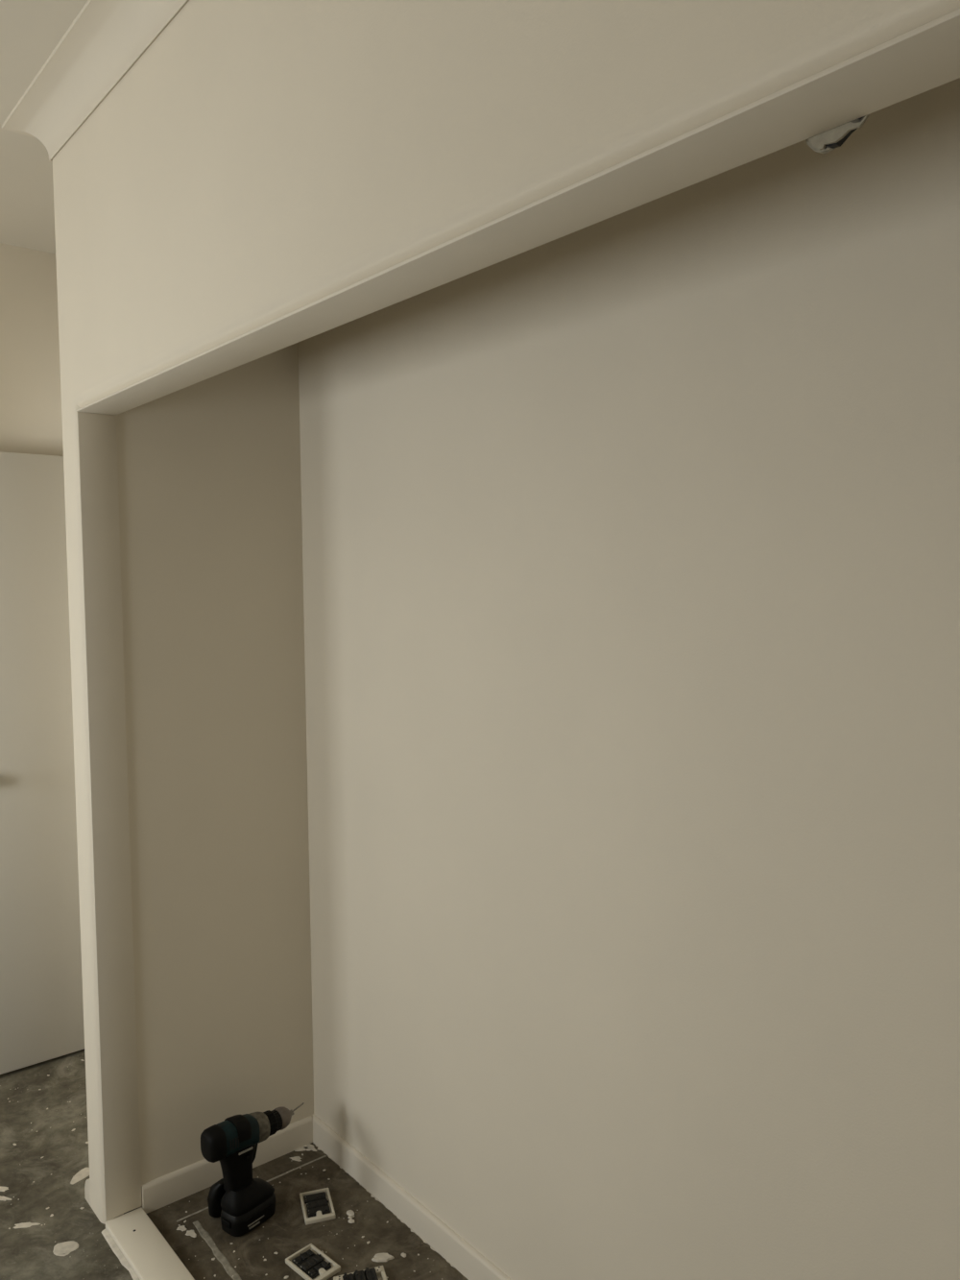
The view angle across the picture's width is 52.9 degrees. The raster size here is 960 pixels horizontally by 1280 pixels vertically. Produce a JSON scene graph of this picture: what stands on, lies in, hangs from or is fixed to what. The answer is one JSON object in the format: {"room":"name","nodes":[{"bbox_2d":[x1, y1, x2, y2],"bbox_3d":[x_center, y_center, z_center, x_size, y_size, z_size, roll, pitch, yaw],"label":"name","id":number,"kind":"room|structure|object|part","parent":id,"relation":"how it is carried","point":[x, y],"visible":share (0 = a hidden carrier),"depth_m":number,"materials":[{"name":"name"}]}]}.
{"room":"unfinished bedroom","nodes":[
{"label":"unfinished bedroom","id":0,"kind":"room"},
{"bbox_2d":[0,242,63,456],"bbox_3d":[-2.269,0.102,2.761,3.300,2.754,0.100,-3,5,-39],"label":"wall","id":1,"kind":"structure","parent":0,"point":[31,422],"depth_m":3.25,"materials":[{"name":"paint"}]},
{"bbox_2d":[0,0,87,254],"bbox_3d":[-0.978,-1.261,1.482,5.800,0.100,5.600,-3,5,-39],"label":"ceiling","id":2,"kind":"structure","parent":0,"point":[30,30],"depth_m":2.43,"materials":[{"name":"paint"}]},
{"bbox_2d":[116,342,313,1207],"bbox_3d":[-0.730,0.096,2.619,0.511,2.754,0.112,-3,5,-39],"label":"wall","id":3,"kind":"structure","parent":0,"point":[208,470],"depth_m":2.58,"materials":[{"name":"paint"}]},
{"bbox_2d":[76,411,141,1220],"bbox_3d":[-0.921,0.458,2.404,0.090,2.018,0.005,-3,5,-39],"label":"trim","id":4,"kind":"structure","parent":3,"relation":"attached to","point":[97,445],"depth_m":2.40,"materials":[{"name":"paint"}]},
{"bbox_2d":[141,1115,313,1213],"bbox_3d":[-0.681,1.435,2.650,0.497,0.075,0.012,-3,5,-39],"label":"baseboard","id":5,"kind":"structure","parent":3,"relation":"attached to","point":[160,1192],"depth_m":2.59,"materials":[{"name":"paint"}]},
{"bbox_2d":[0,1049,469,1279],"bbox_3d":[-0.950,1.535,1.656,5.800,0.006,5.600,-3,5,-39],"label":"floor","id":6,"kind":"structure","parent":0,"point":[49,1230],"depth_m":2.48,"materials":[{"name":"grey concrete"}]},
{"bbox_2d":[200,1102,304,1236],"bbox_3d":[-0.581,1.345,2.499,0.291,0.273,0.142,-4,5,-44],"label":"cordless drill","id":7,"kind":"object","parent":6,"relation":"on","point":[243,1202],"visible":1,"depth_m":2.43,"materials":[{"name":"black plastic"}]},
{"bbox_3d":[-0.618,1.329,2.449,0.102,0.119,0.061,-4,5,-44],"label":"handle","id":8,"kind":"part","parent":7,"relation":"part of","materials":[{"name":"black plastic"}]},
{"bbox_2d":[285,1243,340,1279],"bbox_3d":[-0.398,1.487,2.296,0.119,0.012,0.077,3,5,44],"label":"switch plate","id":9,"kind":"object","parent":6,"relation":"on","point":[310,1263],"visible":1,"depth_m":2.29,"materials":[{"name":"white plastic"}]},
{"bbox_2d":[299,1187,336,1225],"bbox_3d":[-0.424,1.474,2.512,0.077,0.012,0.119,-2,4,-18],"label":"switch plate","id":10,"kind":"object","parent":6,"relation":"on","point":[317,1205],"visible":1,"depth_m":2.51,"materials":[{"name":"white plastic"}]},
{"bbox_2d":[346,1209,354,1223],"bbox_3d":[-0.331,1.478,2.472,0.020,0.006,0.052,-2,4,-15],"label":"crumb","id":11,"kind":"object","parent":6,"relation":"on","point":[350,1213],"visible":1,"depth_m":2.48,"materials":[{"name":"white paint"}]},
{"bbox_2d":[333,1265,387,1279],"bbox_3d":[-0.275,1.487,2.230,0.119,0.018,0.077,-2,4,-18],"label":"switch plate","id":12,"kind":"object","parent":6,"relation":"on","point":[377,1272],"visible":1,"depth_m":2.25,"materials":[{"name":"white plastic"}]},
{"bbox_2d":[371,1253,394,1261],"bbox_3d":[-0.233,1.487,2.324,0.055,0.004,0.028,-1,4,-1],"label":"crumb","id":13,"kind":"object","parent":6,"relation":"on","point":[379,1257],"visible":1,"depth_m":2.32,"materials":[{"name":"white paint"}]},
{"bbox_2d":[52,0,959,1224],"bbox_3d":[0.072,0.178,1.173,0.092,2.754,3.368,-3,5,-39],"label":"wall","id":14,"kind":"structure","parent":0,"point":[259,161],"depth_m":1.39,"materials":[{"name":"paint"}]},
{"bbox_2d":[1,0,189,161],"bbox_3d":[0.269,-1.168,1.321,0.890,0.090,3.458,-3,5,-39],"label":"trim","id":15,"kind":"structure","parent":14,"relation":"attached to","point":[106,38],"depth_m":2.03,"materials":[{"name":"paint"}]},
{"bbox_2d":[105,1207,194,1279],"bbox_3d":[0.059,1.540,1.290,0.092,0.020,3.052,-3,5,-39],"label":"trim","id":16,"kind":"structure","parent":14,"relation":"attached to","point":[148,1253],"depth_m":2.34,"materials":[{"name":"paint"}]},
{"bbox_2d":[75,8,959,415],"bbox_3d":[0.040,-0.488,1.163,0.092,0.005,3.060,-3,5,-39],"label":"trim","id":17,"kind":"structure","parent":14,"relation":"attached to","point":[925,58],"depth_m":1.01,"materials":[{"name":"paint"}]},
{"bbox_2d":[805,114,869,153],"bbox_3d":[0.331,-0.475,0.896,0.018,0.034,0.074,-3,5,-39],"label":"bracket","id":18,"kind":"object","parent":14,"relation":"attached to","point":[825,142],"visible":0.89,"depth_m":0.89,"materials":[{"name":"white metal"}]},
{"bbox_2d":[297,77,959,1279],"bbox_3d":[0.541,0.149,1.558,0.100,2.754,3.368,-3,5,-39],"label":"wall","id":19,"kind":"structure","parent":0,"point":[631,539],"depth_m":1.74,"materials":[{"name":"paint"}]},
{"bbox_2d":[312,1113,512,1279],"bbox_3d":[0.499,1.488,1.620,0.012,0.075,3.106,-3,5,-39],"label":"baseboard","id":20,"kind":"structure","parent":19,"relation":"attached to","point":[473,1265],"depth_m":2.44,"materials":[{"name":"paint"}]},
{"bbox_3d":[-0.691,0.050,3.359,0.100,2.754,0.982,-3,5,-39],"label":"wall","id":21,"kind":"structure","parent":0,"visible":0},
{"bbox_2d":[0,451,84,1074],"bbox_3d":[-1.324,0.402,3.316,0.880,2.043,0.111,-3,5,-39],"label":"door","id":22,"kind":"structure","parent":21,"relation":"in","point":[41,1005],"depth_m":3.21,"materials":[{"name":"paint"}]},
{"bbox_3d":[0.182,0.044,3.321,1.400,2.754,2.350,-3,5,-39],"label":"wall","id":23,"kind":"structure","parent":0,"visible":0},
{"bbox_2d":[84,1178,90,1206],"bbox_3d":[-0.727,1.430,2.795,0.800,0.070,0.044,-3,5,-39],"label":"baseboard","id":24,"kind":"structure","parent":23,"relation":"attached to","point":[86,1185],"depth_m":2.54,"materials":[{"name":"paint"}]}
]}

